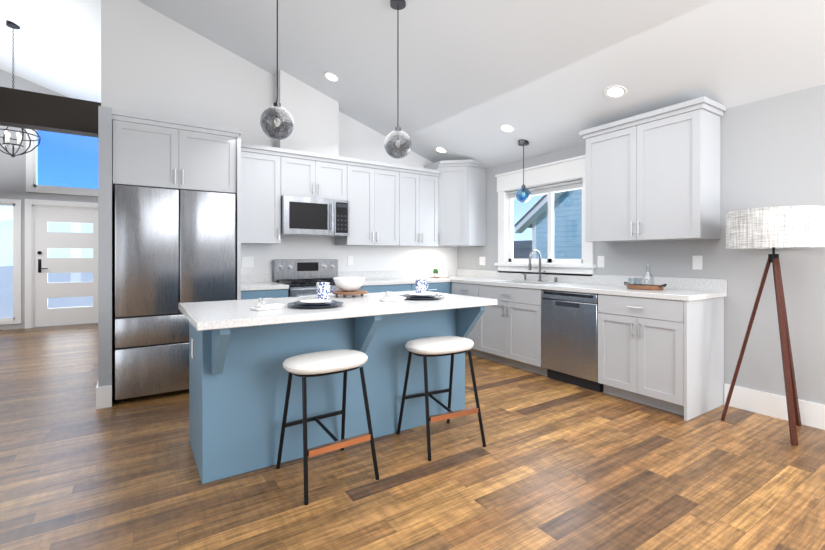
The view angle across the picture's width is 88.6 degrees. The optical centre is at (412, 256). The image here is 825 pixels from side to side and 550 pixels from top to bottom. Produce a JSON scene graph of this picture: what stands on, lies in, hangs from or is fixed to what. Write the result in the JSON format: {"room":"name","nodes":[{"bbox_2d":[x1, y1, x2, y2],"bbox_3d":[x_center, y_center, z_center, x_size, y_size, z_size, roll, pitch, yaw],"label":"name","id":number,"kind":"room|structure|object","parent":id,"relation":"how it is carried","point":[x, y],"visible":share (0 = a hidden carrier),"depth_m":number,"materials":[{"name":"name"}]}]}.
{"room":"kitchen","nodes":[
{"label":"kitchen","id":0,"kind":"room"},
{"bbox_2d":[0,69,97,329],"bbox_3d":[-5.079,-1.400,8.078,7.850,5.200,0.120,0,0,-33],"label":"wall","id":1,"kind":"structure","parent":0,"point":[12,178],"depth_m":7.05,"materials":[{"name":"grey paint"}]},
{"bbox_2d":[0,205,12,317],"bbox_3d":[-6.729,0.080,6.994,0.200,1.860,0.005,0,0,-33],"label":"window","id":2,"kind":"structure","parent":1,"relation":"in","point":[5,205],"depth_m":7.00,"materials":[{"name":"glass"}]},
{"bbox_2d":[0,129,97,328],"bbox_3d":[-6.197,-0.570,7.330,1.660,3.540,0.138,0,0,-33],"label":"trim","id":3,"kind":"structure","parent":1,"relation":"attached to","point":[31,172],"depth_m":7.09,"materials":[{"name":"white wood"}]},
{"bbox_2d":[34,206,97,326],"bbox_3d":[-5.998,0.168,7.432,0.987,2.048,0.098,0,0,-33],"label":"front door","id":4,"kind":"structure","parent":1,"relation":"in","point":[44,266],"depth_m":7.38,"materials":[{"name":"white"}]},
{"bbox_2d":[37,130,97,188],"bbox_3d":[-6.018,-1.715,7.463,0.925,0.990,0.005,0,0,-33],"label":"window","id":5,"kind":"structure","parent":1,"relation":"in","point":[44,184],"depth_m":7.42,"materials":[{"name":"glass"}]},
{"bbox_2d":[98,0,457,401],"bbox_3d":[-0.950,-1.400,4.853,4.265,5.200,0.830,0,0,-33],"label":"wall","id":6,"kind":"structure","parent":0,"point":[154,62],"depth_m":4.43,"materials":[{"name":"white paint"}]},
{"bbox_2d":[0,87,100,137],"bbox_3d":[-4.322,-1.280,3.055,3.345,0.290,0.160,0,0,-33],"label":"header","id":7,"kind":"object","parent":6,"relation":"attached to","point":[38,111],"visible":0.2,"depth_m":3.71,"materials":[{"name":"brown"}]},
{"bbox_2d":[96,382,107,408],"bbox_3d":[-2.672,1.115,3.636,0.040,0.170,0.724,0,0,-33],"label":"baseboard","id":8,"kind":"structure","parent":6,"relation":"attached to","point":[101,392],"depth_m":3.34,"materials":[{"name":"white wood"}]},
{"bbox_2d":[112,113,239,196],"bbox_3d":[-2.222,-0.872,3.968,0.945,0.555,0.660,0,0,-33],"label":"upper cabinet","id":9,"kind":"object","parent":6,"relation":"attached to","point":[147,152],"depth_m":3.67,"materials":[{"name":"grey wood"}]},
{"bbox_2d":[242,257,252,267],"bbox_3d":[-1.809,0.060,4.634,0.120,0.120,0.008,0,0,-33],"label":"electrical outlet plate","id":10,"kind":"object","parent":6,"relation":"attached to","point":[247,262],"depth_m":4.63,"materials":[{"name":"white plastic"}]},
{"bbox_2d":[235,145,283,244],"bbox_3d":[-1.689,-0.623,4.505,0.468,0.965,0.350,0,0,-33],"label":"upper cabinet","id":11,"kind":"object","parent":6,"relation":"attached to","point":[258,206],"depth_m":4.38,"materials":[{"name":"grey wood"}]},
{"bbox_2d":[284,153,347,199],"bbox_3d":[-1.174,-0.878,4.844,0.764,0.455,0.350,0,0,-33],"label":"upper cabinet","id":12,"kind":"object","parent":6,"relation":"attached to","point":[305,175],"depth_m":4.69,"materials":[{"name":"grey wood"}]},
{"bbox_2d":[281,195,348,236],"bbox_3d":[-1.139,-0.443,4.790,0.752,0.405,0.472,0,0,-33],"label":"microwave","id":13,"kind":"object","parent":12,"relation":"attached to","point":[311,217],"visible":1,"depth_m":4.62,"materials":[{"name":"silver metal"}]},
{"bbox_2d":[347,256,352,265],"bbox_3d":[-0.782,0.050,5.311,0.075,0.120,0.008,0,0,-33],"label":"electrical outlet plate","id":14,"kind":"object","parent":6,"relation":"attached to","point":[349,258],"depth_m":5.31,"materials":[{"name":"white plastic"}]},
{"bbox_2d":[335,161,403,246],"bbox_3d":[-0.533,-0.623,5.267,0.773,0.965,0.350,0,0,-33],"label":"upper cabinet","id":15,"kind":"object","parent":6,"relation":"attached to","point":[390,204],"depth_m":5.11,"materials":[{"name":"grey wood"}]},
{"bbox_2d":[404,169,439,246],"bbox_3d":[-0.030,-0.623,5.598,0.672,0.965,0.350,0,0,-33],"label":"upper cabinet","id":16,"kind":"object","parent":6,"relation":"attached to","point":[420,186],"depth_m":5.48,"materials":[{"name":"grey wood"}]},
{"bbox_2d":[0,323,824,549],"bbox_3d":[-1.557,1.230,2.735,7.850,0.060,12.920,0,0,-33],"label":"floor","id":17,"kind":"structure","parent":0,"point":[554,464],"depth_m":2.29,"materials":[{"name":"brown wood"}]},
{"bbox_2d":[115,185,234,401],"bbox_3d":[-2.200,0.310,3.932,0.910,1.780,0.685,0,0,-33],"label":"refrigerator","id":18,"kind":"object","parent":17,"relation":"on","point":[174,248],"visible":0.71,"depth_m":3.58,"materials":[{"name":"grey metal"}]},
{"bbox_2d":[241,289,287,299],"bbox_3d":[-1.613,0.762,4.388,0.466,0.876,0.630,0,0,-33],"label":"base cabinet","id":19,"kind":"object","parent":17,"relation":"on","point":[278,293],"depth_m":4.12,"materials":[{"name":"blue wood"}]},
{"bbox_2d":[241,273,288,290],"bbox_3d":[-1.609,0.254,4.385,0.467,0.140,0.640,0,0,-33],"label":"countertop","id":20,"kind":"structure","parent":19,"relation":"on","point":[249,281],"depth_m":4.48,"materials":[{"name":"white stone"}]},
{"bbox_2d":[273,259,358,296],"bbox_3d":[-1.057,0.615,4.666,0.752,1.170,0.727,0,0,-33],"label":"range","id":21,"kind":"object","parent":17,"relation":"on","point":[300,277],"visible":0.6,"depth_m":4.78,"materials":[{"name":"silver metal"}]},
{"bbox_2d":[276,349,379,504],"bbox_3d":[-0.476,0.873,2.339,0.466,0.659,0.465,0,0,-33],"label":"stool","id":22,"kind":"object","parent":17,"relation":"on","point":[323,363],"visible":1,"depth_m":2.27,"materials":[{"name":"white fabric"}]},
{"bbox_2d":[189,306,484,483],"bbox_3d":[-0.468,0.770,2.893,1.818,0.860,0.946,0,0,-33],"label":"kitchen island","id":23,"kind":"object","parent":17,"relation":"on","point":[238,379],"visible":0.83,"depth_m":2.54,"materials":[{"name":"blue wood"}]},
{"bbox_2d":[178,291,496,330],"bbox_3d":[-0.459,0.319,2.854,1.895,0.040,0.970,0,0,-33],"label":"island countertop","id":24,"kind":"structure","parent":23,"relation":"on","point":[207,315],"depth_m":2.49,"materials":[{"name":"white stone"}]},
{"bbox_2d":[250,298,283,310],"bbox_3d":[-0.828,0.266,2.411,0.095,0.070,0.160,0,0,42],"label":"napkin","id":25,"kind":"object","parent":24,"relation":"on","point":[259,307],"visible":1,"depth_m":2.38,"materials":[{"name":"white fabric"}]},
{"bbox_2d":[287,299,343,307],"bbox_3d":[-0.586,0.282,2.560,0.336,0.031,0.336,0,0,-33],"label":"place setting","id":26,"kind":"object","parent":24,"relation":"on","point":[317,303],"visible":1,"depth_m":2.52,"materials":[{"name":"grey ceramic"}]},
{"bbox_2d":[316,282,332,299],"bbox_3d":[-0.610,0.238,2.951,0.121,0.120,0.092,0,0,-33],"label":"mug","id":27,"kind":"object","parent":24,"relation":"on","point":[323,290],"visible":0.94,"depth_m":2.91,"materials":[{"name":"white ceramic"}]},
{"bbox_2d":[331,277,367,296],"bbox_3d":[-0.477,0.229,3.195,0.280,0.139,0.280,0,0,-33],"label":"bowl","id":28,"kind":"object","parent":24,"relation":"on","point":[348,285],"visible":1,"depth_m":3.12,"materials":[{"name":"white ceramic"}]},
{"bbox_2d":[379,291,405,301],"bbox_3d":[-0.135,0.266,2.866,0.160,0.070,0.095,0,0,-23],"label":"napkin","id":29,"kind":"object","parent":24,"relation":"on","point":[389,299],"visible":0.98,"depth_m":2.83,"materials":[{"name":"white fabric"}]},
{"bbox_2d":[415,278,427,292],"bbox_3d":[0.080,0.238,3.502,0.121,0.120,0.092,0,0,-33],"label":"mug","id":30,"kind":"object","parent":24,"relation":"on","point":[420,285],"visible":0.9,"depth_m":3.46,"materials":[{"name":"white ceramic"}]},
{"bbox_2d":[399,293,444,299],"bbox_3d":[0.069,0.282,3.039,0.336,0.031,0.336,0,0,-33],"label":"place setting","id":31,"kind":"object","parent":24,"relation":"on","point":[421,296],"visible":0.96,"depth_m":2.99,"materials":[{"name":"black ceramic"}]},
{"bbox_2d":[359,284,414,292],"bbox_3d":[-0.455,0.762,5.151,0.771,0.876,0.630,0,0,-33],"label":"base cabinet","id":32,"kind":"object","parent":17,"relation":"on","point":[397,287],"depth_m":4.89,"materials":[{"name":"blue wood"}]},
{"bbox_2d":[338,270,448,285],"bbox_3d":[-0.235,0.254,5.283,1.289,0.140,0.651,0,0,-33],"label":"countertop","id":33,"kind":"structure","parent":32,"relation":"on","point":[393,277],"depth_m":5.40,"materials":[{"name":"white stone"}]},
{"bbox_2d":[426,282,448,293],"bbox_3d":[0.029,0.762,5.470,0.631,0.876,0.630,0,0,-33],"label":"base cabinet","id":34,"kind":"object","parent":17,"relation":"on","point":[443,287],"depth_m":5.30,"materials":[{"name":"blue wood"}]},
{"bbox_2d":[397,336,485,460],"bbox_3d":[0.179,0.873,2.771,0.466,0.659,0.451,0,0,-27],"label":"stool","id":35,"kind":"object","parent":17,"relation":"on","point":[425,348],"visible":1,"depth_m":2.68,"materials":[{"name":"white fabric"}]},
{"bbox_2d":[451,282,522,359],"bbox_3d":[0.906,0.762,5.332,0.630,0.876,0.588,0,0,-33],"label":"base cabinet","id":36,"kind":"object","parent":17,"relation":"on","point":[498,333],"depth_m":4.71,"materials":[{"name":"grey wood"}]},
{"bbox_2d":[541,290,603,391],"bbox_3d":[1.670,0.766,4.089,0.552,0.868,0.602,0,0,-33],"label":"dishwasher","id":37,"kind":"object","parent":17,"relation":"on","point":[569,337],"visible":0.69,"depth_m":3.91,"materials":[{"name":"grey metal"}]},
{"bbox_2d":[598,294,723,420],"bbox_3d":[2.073,0.762,3.560,0.632,0.876,0.715,0,0,-33],"label":"base cabinet","id":38,"kind":"object","parent":17,"relation":"on","point":[665,354],"depth_m":3.31,"materials":[{"name":"grey wood"}]},
{"bbox_2d":[449,269,726,300],"bbox_3d":[1.337,0.361,4.666,0.645,0.357,3.411,0,0,-33],"label":"countertop","id":39,"kind":"structure","parent":38,"relation":"on","point":[686,289],"depth_m":4.03,"materials":[{"name":"white stone"}]},
{"bbox_2d":[429,269,448,277],"bbox_3d":[0.366,0.220,5.750,0.240,0.124,0.140,0,0,-33],"label":"decor","id":40,"kind":"object","parent":39,"relation":"on","point":[442,273],"visible":1,"depth_m":5.73,"materials":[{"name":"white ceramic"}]},
{"bbox_2d":[521,249,556,281],"bbox_3d":[1.410,0.099,4.843,0.217,0.367,0.468,0,0,-33],"label":"faucet","id":41,"kind":"object","parent":39,"relation":"on","point":[539,255],"visible":1,"depth_m":4.86,"materials":[{"name":"silver metal"}]},
{"bbox_2d":[624,282,666,289],"bbox_3d":[2.030,0.254,3.698,0.237,0.056,0.364,0,0,-33],"label":"serving tray","id":42,"kind":"object","parent":39,"relation":"on","point":[647,287],"visible":0.9,"depth_m":3.61,"materials":[{"name":"brown wood"}]},
{"bbox_2d":[628,264,653,285],"bbox_3d":[2.020,0.167,3.717,0.151,0.205,0.200,0,0,-33],"label":"carafe","id":43,"kind":"object","parent":42,"relation":"on","point":[634,279],"visible":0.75,"depth_m":3.72,"materials":[{"name":"clear glass"}]},
{"bbox_2d":[721,206,824,444],"bbox_3d":[2.515,0.439,2.953,0.536,1.527,0.548,0,0,-33],"label":"lamp","id":44,"kind":"object","parent":17,"relation":"on","point":[772,228],"visible":1,"depth_m":2.80,"materials":[{"name":"white fabric"}]},
{"bbox_2d":[0,0,824,167],"bbox_3d":[-1.557,-2.478,2.735,7.850,2.632,12.920,0,0,-33],"label":"ceiling","id":45,"kind":"structure","parent":0,"point":[540,76],"depth_m":3.70,"materials":[{"name":"white paint"}]},
{"bbox_2d":[0,20,40,157],"bbox_3d":[-4.951,-2.066,5.240,0.524,1.675,0.522,0,0,-33],"label":"chandelier","id":46,"kind":"object","parent":45,"relation":"hanging from","point":[6,143],"visible":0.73,"depth_m":5.24,"materials":[{"name":"black metal"}]},
{"bbox_2d":[260,0,293,139],"bbox_3d":[-0.871,-1.506,2.720,0.210,1.502,0.210,0,0,-33],"label":"pendant light","id":47,"kind":"object","parent":45,"relation":"hanging from","point":[276,121],"visible":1,"depth_m":2.66,"materials":[{"name":"grey"}]},
{"bbox_2d":[323,72,339,82],"bbox_3d":[-0.863,-1.916,4.509,0.170,0.059,0.179,0,0,-39],"label":"recessed light","id":48,"kind":"object","parent":45,"relation":"in","point":[330,76],"depth_m":4.51,"materials":[{"name":"white plastic"}]},
{"bbox_2d":[384,0,411,158],"bbox_3d":[-0.111,-1.358,3.221,0.210,1.216,0.210,0,0,-33],"label":"pendant light","id":49,"kind":"object","parent":45,"relation":"hanging from","point":[397,143],"visible":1,"depth_m":3.18,"materials":[{"name":"grey"}]},
{"bbox_2d":[435,147,447,153],"bbox_3d":[0.377,-1.401,5.554,0.171,0.059,0.179,0,0,-39],"label":"recessed light","id":50,"kind":"object","parent":45,"relation":"in","point":[439,149],"depth_m":5.55,"materials":[{"name":"white plastic"}]},
{"bbox_2d":[499,124,515,132],"bbox_3d":[1.032,-1.395,4.596,0.170,0.059,0.179,0,0,-39],"label":"recessed light","id":51,"kind":"object","parent":45,"relation":"in","point":[507,128],"depth_m":4.59,"materials":[{"name":"white plastic"}]},
{"bbox_2d":[516,139,530,202],"bbox_3d":[1.259,-0.969,4.794,0.170,0.707,0.170,0,0,-33],"label":"light","id":52,"kind":"object","parent":45,"relation":"hanging from","point":[523,193],"visible":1,"depth_m":4.75,"materials":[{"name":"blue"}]},
{"bbox_2d":[604,85,626,98],"bbox_3d":[1.717,-1.392,3.575,0.170,0.059,0.179,0,0,-39],"label":"recessed light","id":53,"kind":"object","parent":45,"relation":"in","point":[615,92],"depth_m":3.57,"materials":[{"name":"white plastic"}]},
{"bbox_2d":[458,84,824,404],"bbox_3d":[1.670,-1.400,4.862,0.120,5.200,12.920,0,0,-33],"label":"wall","id":54,"kind":"structure","parent":0,"point":[772,151],"depth_m":3.25,"materials":[{"name":"grey paint"}]},
{"bbox_2d":[424,159,486,246],"bbox_3d":[0.594,-0.713,5.820,0.614,1.125,0.668,0,0,-33],"label":"upper cabinet","id":55,"kind":"object","parent":54,"relation":"attached to","point":[461,203],"visible":0.9,"depth_m":5.63,"materials":[{"name":"grey wood"}]},
{"bbox_2d":[479,257,484,265],"bbox_3d":[0.961,0.060,5.819,0.009,0.120,0.120,0,0,-33],"label":"electrical outlet plate","id":56,"kind":"object","parent":54,"relation":"attached to","point":[481,259],"depth_m":5.81,"materials":[{"name":"white plastic"}]},
{"bbox_2d":[494,155,595,275],"bbox_3d":[1.543,-0.435,5.005,0.175,1.280,1.430,0,0,-33],"label":"kitchen window","id":57,"kind":"structure","parent":54,"relation":"in","point":[509,223],"depth_m":4.94,"materials":[{"name":"white wood"}]},
{"bbox_2d":[507,179,582,199],"bbox_3d":[1.534,-0.786,4.999,0.036,0.093,1.100,0,0,-33],"label":"window shade","id":58,"kind":"object","parent":57,"relation":"attached to","point":[565,186],"visible":0.67,"depth_m":4.86,"materials":[{"name":"grey fabric"}]},
{"bbox_2d":[598,256,603,267],"bbox_3d":[1.935,0.050,4.341,0.009,0.120,0.075,0,0,-33],"label":"electrical outlet plate","id":59,"kind":"object","parent":54,"relation":"attached to","point":[600,258],"depth_m":4.33,"materials":[{"name":"white plastic"}]},
{"bbox_2d":[579,96,725,242],"bbox_3d":[2.082,-0.682,3.768,0.388,1.075,1.080,0,0,-33],"label":"upper cabinet","id":60,"kind":"object","parent":54,"relation":"attached to","point":[654,175],"visible":1,"depth_m":3.54,"materials":[{"name":"grey wood"}]},
{"bbox_2d":[692,256,701,269],"bbox_3d":[2.425,0.050,3.598,0.009,0.120,0.075,0,0,-33],"label":"electrical outlet plate","id":61,"kind":"object","parent":54,"relation":"attached to","point":[696,260],"depth_m":3.60,"materials":[{"name":"white plastic"}]},
{"bbox_2d":[724,384,824,429],"bbox_3d":[3.818,1.115,1.481,0.015,0.170,4.670,0,0,-33],"label":"baseboard","id":62,"kind":"structure","parent":54,"relation":"attached to","point":[812,414],"depth_m":3.17,"materials":[{"name":"white wood"}]},
{"label":"outside","id":63,"kind":"structure","parent":0,"visible":0},
{"bbox_2d":[0,266,92,317],"bbox_3d":[-6.689,1.360,19.233,90.000,0.280,119.480,0,0,-33],"label":"lawn","id":64,"kind":"structure","parent":63,"point":[52,278],"depth_m":14.44,"materials":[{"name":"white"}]},
{"bbox_2d":[513,240,531,258],"bbox_3d":[1.780,-0.041,31.115,22.800,2.718,70.000,0,0,-33],"label":"fence","id":65,"kind":"object","parent":64,"relation":"on","point":[527,245],"depth_m":36.49,"materials":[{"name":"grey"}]},
{"bbox_2d":[515,188,581,258],"bbox_3d":[9.072,-1.669,13.256,6.500,5.973,9.550,0,0,-33],"label":"house","id":66,"kind":"structure","parent":64,"relation":"on","point":[521,227],"depth_m":14.24,"materials":[{"name":"blue"}]}
]}

